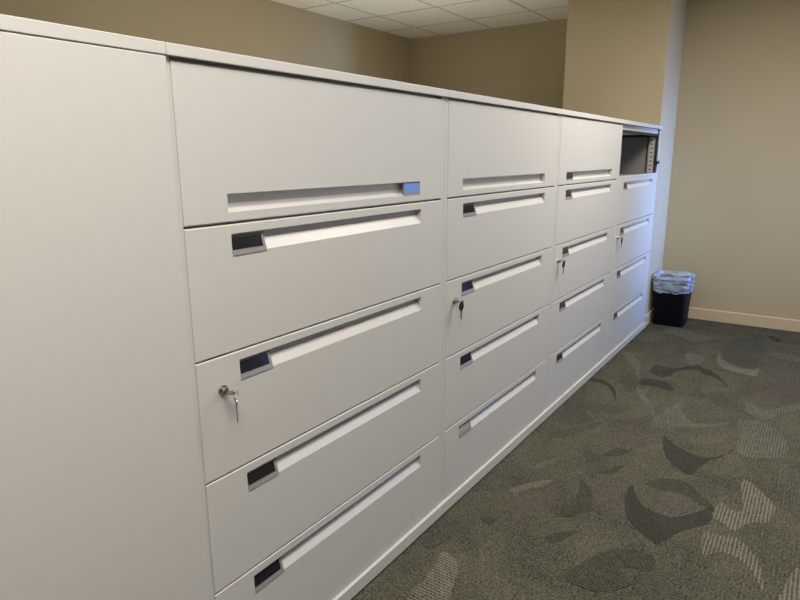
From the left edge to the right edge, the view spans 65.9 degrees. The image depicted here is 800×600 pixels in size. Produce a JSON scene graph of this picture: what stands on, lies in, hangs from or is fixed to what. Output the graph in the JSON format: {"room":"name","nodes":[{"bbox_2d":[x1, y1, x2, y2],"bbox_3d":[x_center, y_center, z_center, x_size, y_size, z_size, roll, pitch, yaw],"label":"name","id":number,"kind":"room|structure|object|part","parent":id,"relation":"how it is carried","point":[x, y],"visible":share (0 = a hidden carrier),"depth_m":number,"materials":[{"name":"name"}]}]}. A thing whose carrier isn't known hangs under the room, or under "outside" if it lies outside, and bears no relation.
{"room":"office","nodes":[
{"label":"office","id":0,"kind":"room"},
{"bbox_2d":[0,0,410,82],"bbox_3d":[-2.233,-0.801,3.725,0.100,2.600,8.420,9,16,33],"label":"wall","id":1,"kind":"structure","parent":0,"point":[266,29],"depth_m":4.86,"materials":[{"name":"paint"}]},
{"bbox_2d":[271,0,567,38],"bbox_3d":[1.812,-2.027,2.954,7.400,0.100,12.200,9,16,33],"label":"ceiling","id":2,"kind":"structure","parent":0,"point":[480,9],"depth_m":5.50,"materials":[{"name":"tile"}]},
{"bbox_2d":[303,0,567,34],"bbox_3d":[0.757,-1.635,1.511,7.060,0.004,8.340,9,16,33],"label":"grid","id":3,"kind":"object","parent":2,"relation":"attached to","point":[326,0],"depth_m":5.47,"materials":[{"name":"grey paint"}]},
{"bbox_2d":[411,19,566,108],"bbox_3d":[1.048,-1.450,6.454,2.165,2.600,0.100,9,16,33],"label":"wall","id":4,"kind":"structure","parent":0,"point":[525,63],"depth_m":6.20,"materials":[{"name":"paint"}]},
{"bbox_2d":[351,318,799,599],"bbox_3d":[1.824,0.553,3.553,7.400,0.002,12.200,9,16,33],"label":"floor","id":5,"kind":"structure","parent":0,"point":[672,472],"depth_m":2.53,"materials":[{"name":"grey carpet"}]},
{"bbox_2d":[0,14,211,599],"bbox_3d":[-0.917,0.349,1.031,0.510,1.566,1.066,9,16,33],"label":"storage cabinet","id":6,"kind":"object","parent":5,"relation":"on","point":[101,492],"visible":1,"depth_m":1.11,"materials":[{"name":"white metal"}]},
{"bbox_2d":[164,42,447,599],"bbox_3d":[-0.331,0.145,1.900,0.473,1.566,1.066,9,16,33],"label":"filing cabinet","id":7,"kind":"object","parent":5,"relation":"on","point":[311,199],"visible":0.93,"depth_m":1.62,"materials":[{"name":"white metal"}]},
{"bbox_2d":[225,390,237,422],"bbox_3d":[-0.382,0.243,1.395,0.033,0.077,0.027,-1,13,-4],"label":"key","id":8,"kind":"object","parent":7,"relation":"attached to","point":[232,392],"visible":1,"depth_m":1.39,"materials":[{"name":"silver metal"}]},
{"bbox_3d":[-0.160,-0.405,1.646,0.020,0.323,1.031,9,16,33],"label":"flip door","id":9,"kind":"part","parent":7,"relation":"part of","materials":[{"name":"grey paint"}]},
{"bbox_3d":[-0.158,-0.102,1.716,0.020,0.289,1.031,9,16,33],"label":"drawer","id":10,"kind":"part","parent":7,"relation":"part of","materials":[{"name":"grey paint"}]},
{"bbox_3d":[-0.157,0.180,1.781,0.020,0.285,1.031,9,16,33],"label":"drawer","id":11,"kind":"part","parent":7,"relation":"part of","materials":[{"name":"grey paint"}]},
{"bbox_3d":[-0.156,0.460,1.846,0.020,0.283,1.031,9,16,33],"label":"drawer","id":12,"kind":"part","parent":7,"relation":"part of","materials":[{"name":"grey paint"}]},
{"bbox_3d":[-0.165,-0.287,1.666,0.022,0.042,0.782,9,16,33],"label":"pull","id":13,"kind":"part","parent":7,"relation":"part of","materials":[{"name":"grey paint"}]},
{"bbox_3d":[-0.166,-0.203,1.694,0.034,0.052,0.786,9,16,33],"label":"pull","id":14,"kind":"part","parent":7,"relation":"part of","materials":[{"name":"grey paint"}]},
{"bbox_3d":[-0.154,0.741,1.911,0.020,0.286,1.031,9,16,33],"label":"drawer","id":15,"kind":"part","parent":7,"relation":"part of","materials":[{"name":"grey paint"}]},
{"bbox_3d":[-0.165,0.081,1.760,0.034,0.052,0.786,9,16,33],"label":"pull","id":16,"kind":"part","parent":7,"relation":"part of","materials":[{"name":"grey paint"}]},
{"bbox_3d":[-0.163,0.362,1.825,0.034,0.052,0.786,9,16,33],"label":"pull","id":17,"kind":"part","parent":7,"relation":"part of","materials":[{"name":"grey paint"}]},
{"bbox_3d":[-0.162,0.641,1.890,0.034,0.052,0.786,9,16,33],"label":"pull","id":18,"kind":"part","parent":7,"relation":"part of","materials":[{"name":"grey paint"}]},
{"bbox_2d":[440,90,561,513],"bbox_3d":[0.270,-0.057,2.758,0.473,1.566,1.066,9,16,33],"label":"filing cabinet","id":19,"kind":"object","parent":5,"relation":"on","point":[501,155],"visible":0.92,"depth_m":2.53,"materials":[{"name":"white metal"}]},
{"bbox_2d":[457,299,463,317],"bbox_3d":[0.219,0.034,2.252,0.032,0.075,0.027,-1,13,-5],"label":"key","id":20,"kind":"object","parent":19,"relation":"attached to","point":[461,305],"visible":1,"depth_m":2.25,"materials":[{"name":"silver metal"}]},
{"bbox_3d":[0.449,0.538,2.773,0.020,0.286,1.023,9,16,33],"label":"drawer","id":21,"kind":"part","parent":19,"relation":"part of","materials":[{"name":"grey paint"}]},
{"bbox_3d":[0.447,0.258,2.708,0.020,0.283,1.023,9,16,33],"label":"drawer","id":22,"kind":"part","parent":19,"relation":"part of","materials":[{"name":"grey paint"}]},
{"bbox_3d":[0.446,-0.022,2.643,0.020,0.285,1.023,9,16,33],"label":"drawer","id":23,"kind":"part","parent":19,"relation":"part of","materials":[{"name":"grey paint"}]},
{"bbox_3d":[0.445,-0.305,2.577,0.020,0.289,1.023,9,16,33],"label":"drawer","id":24,"kind":"part","parent":19,"relation":"part of","materials":[{"name":"grey paint"}]},
{"bbox_3d":[0.436,-0.121,2.618,0.034,0.052,0.786,9,16,33],"label":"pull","id":25,"kind":"part","parent":19,"relation":"part of","materials":[{"name":"grey paint"}]},
{"bbox_3d":[0.443,-0.607,2.507,0.020,0.323,1.023,9,16,33],"label":"flip door","id":26,"kind":"part","parent":19,"relation":"part of","materials":[{"name":"grey paint"}]},
{"bbox_3d":[0.439,0.439,2.748,0.034,0.052,0.786,9,16,33],"label":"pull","id":27,"kind":"part","parent":19,"relation":"part of","materials":[{"name":"grey paint"}]},
{"bbox_3d":[0.438,0.160,2.684,0.034,0.052,0.786,9,16,33],"label":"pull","id":28,"kind":"part","parent":19,"relation":"part of","materials":[{"name":"grey paint"}]},
{"bbox_3d":[0.436,-0.489,2.525,0.022,0.042,0.782,9,16,33],"label":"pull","id":29,"kind":"part","parent":19,"relation":"part of","materials":[{"name":"grey paint"}]},
{"bbox_3d":[0.435,-0.405,2.553,0.034,0.052,0.786,9,16,33],"label":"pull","id":30,"kind":"part","parent":19,"relation":"part of","materials":[{"name":"grey paint"}]},
{"bbox_2d":[544,109,623,418],"bbox_3d":[0.871,-0.259,3.616,0.473,1.566,1.066,9,16,33],"label":"filing cabinet","id":31,"kind":"object","parent":5,"relation":"on","point":[588,144],"visible":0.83,"depth_m":3.41,"materials":[{"name":"white metal"}]},
{"bbox_3d":[1.050,0.336,3.631,0.020,0.286,1.023,9,16,33],"label":"drawer","id":32,"kind":"part","parent":31,"relation":"part of","materials":[{"name":"grey paint"}]},
{"bbox_3d":[1.048,0.056,3.566,0.020,0.283,1.023,9,16,33],"label":"drawer","id":33,"kind":"part","parent":31,"relation":"part of","materials":[{"name":"grey paint"}]},
{"bbox_3d":[1.040,0.237,3.607,0.034,0.052,0.786,9,16,33],"label":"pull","id":34,"kind":"part","parent":31,"relation":"part of","materials":[{"name":"grey paint"}]},
{"bbox_3d":[1.047,-0.224,3.501,0.020,0.285,1.023,9,16,33],"label":"drawer","id":35,"kind":"part","parent":31,"relation":"part of","materials":[{"name":"grey paint"}]},
{"bbox_3d":[1.038,-0.042,3.542,0.034,0.052,0.786,9,16,33],"label":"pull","id":36,"kind":"part","parent":31,"relation":"part of","materials":[{"name":"grey paint"}]},
{"bbox_3d":[1.046,-0.507,3.436,0.020,0.289,1.023,9,16,33],"label":"drawer","id":37,"kind":"part","parent":31,"relation":"part of","materials":[{"name":"grey paint"}]},
{"bbox_3d":[1.037,-0.323,3.477,0.034,0.052,0.786,9,16,33],"label":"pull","id":38,"kind":"part","parent":31,"relation":"part of","materials":[{"name":"grey paint"}]},
{"bbox_3d":[1.044,-0.809,3.365,0.020,0.323,1.023,9,16,33],"label":"flip door","id":39,"kind":"part","parent":31,"relation":"part of","materials":[{"name":"grey paint"}]},
{"bbox_3d":[1.036,-0.607,3.411,0.034,0.052,0.786,9,16,33],"label":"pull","id":40,"kind":"part","parent":31,"relation":"part of","materials":[{"name":"grey paint"}]},
{"bbox_3d":[1.037,-0.691,3.383,0.022,0.042,0.782,9,16,33],"label":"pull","id":41,"kind":"part","parent":31,"relation":"part of","materials":[{"name":"grey paint"}]},
{"bbox_2d":[605,120,662,362],"bbox_3d":[1.473,-0.461,4.473,0.478,1.566,1.066,9,16,33],"label":"filing cabinet","id":42,"kind":"object","parent":5,"relation":"on","point":[640,142],"visible":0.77,"depth_m":4.40,"materials":[{"name":"white metal"}]},
{"bbox_3d":[1.651,0.134,4.489,0.020,0.286,1.023,9,16,33],"label":"drawer","id":43,"kind":"part","parent":42,"relation":"part of","materials":[{"name":"grey paint"}]},
{"bbox_3d":[1.649,-0.146,4.424,0.020,0.283,1.023,9,16,33],"label":"drawer","id":44,"kind":"part","parent":42,"relation":"part of","materials":[{"name":"grey paint"}]},
{"bbox_3d":[1.641,0.035,4.465,0.034,0.052,0.786,9,16,33],"label":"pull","id":45,"kind":"part","parent":42,"relation":"part of","materials":[{"name":"grey paint"}]},
{"bbox_3d":[1.648,-0.426,4.359,0.020,0.285,1.023,9,16,33],"label":"drawer","id":46,"kind":"part","parent":42,"relation":"part of","materials":[{"name":"grey paint"}]},
{"bbox_3d":[1.639,-0.244,4.400,0.034,0.052,0.786,9,16,33],"label":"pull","id":47,"kind":"part","parent":42,"relation":"part of","materials":[{"name":"grey paint"}]},
{"bbox_3d":[1.647,-0.709,4.294,0.020,0.289,1.023,9,16,33],"label":"drawer","id":48,"kind":"part","parent":42,"relation":"part of","materials":[{"name":"grey paint"}]},
{"bbox_3d":[1.638,-0.525,4.335,0.034,0.052,0.786,9,16,33],"label":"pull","id":49,"kind":"part","parent":42,"relation":"part of","materials":[{"name":"grey paint"}]},
{"bbox_3d":[1.637,-0.809,4.269,0.034,0.052,0.786,9,16,33],"label":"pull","id":50,"kind":"part","parent":42,"relation":"part of","materials":[{"name":"grey paint"}]},
{"bbox_3d":[1.899,-1.113,4.651,0.076,0.300,0.012,9,16,33],"label":"slide rail","id":51,"kind":"part","parent":42,"relation":"part of","materials":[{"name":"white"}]},
{"bbox_2d":[653,274,694,326],"bbox_3d":[2.240,0.003,5.078,0.270,0.382,0.288,9,16,33],"label":"waste bin","id":52,"kind":"object","parent":5,"relation":"on","point":[671,308],"visible":0.94,"depth_m":4.98,"materials":[{"name":"black plastic"}]},
{"bbox_2d":[653,271,695,292],"bbox_3d":[2.240,-0.068,5.061,0.283,0.304,0.303,9,16,33],"label":"liner","id":53,"kind":"object","parent":52,"relation":"in","point":[679,276],"visible":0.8,"depth_m":4.98,"materials":[{"name":"blue"}]},
{"bbox_2d":[563,0,686,314],"bbox_3d":[1.901,-1.180,5.274,0.763,2.600,0.939,9,16,33],"label":"wall pier","id":54,"kind":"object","parent":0,"point":[623,58],"visible":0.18,"depth_m":4.74,"materials":[{"name":"paint"}]},
{"bbox_2d":[644,308,653,325],"bbox_3d":[2.113,0.127,5.182,0.012,0.094,0.534,9,16,33],"label":"baseboard","id":55,"kind":"object","parent":54,"relation":"attached to","point":[649,316],"visible":0.47,"depth_m":5.09,"materials":[{"name":"beige plastic"}]},
{"bbox_2d":[662,0,799,319],"bbox_3d":[2.854,-1.074,4.799,1.370,2.600,0.120,9,16,33],"label":"wall","id":56,"kind":"structure","parent":0,"point":[733,220],"depth_m":4.85,"materials":[{"name":"paint"}]},
{"bbox_2d":[688,307,799,331],"bbox_3d":[2.825,0.159,5.028,1.365,0.094,0.012,9,16,33],"label":"baseboard","id":57,"kind":"structure","parent":56,"relation":"attached to","point":[695,313],"depth_m":5.03,"materials":[{"name":"beige plastic"}]}
]}

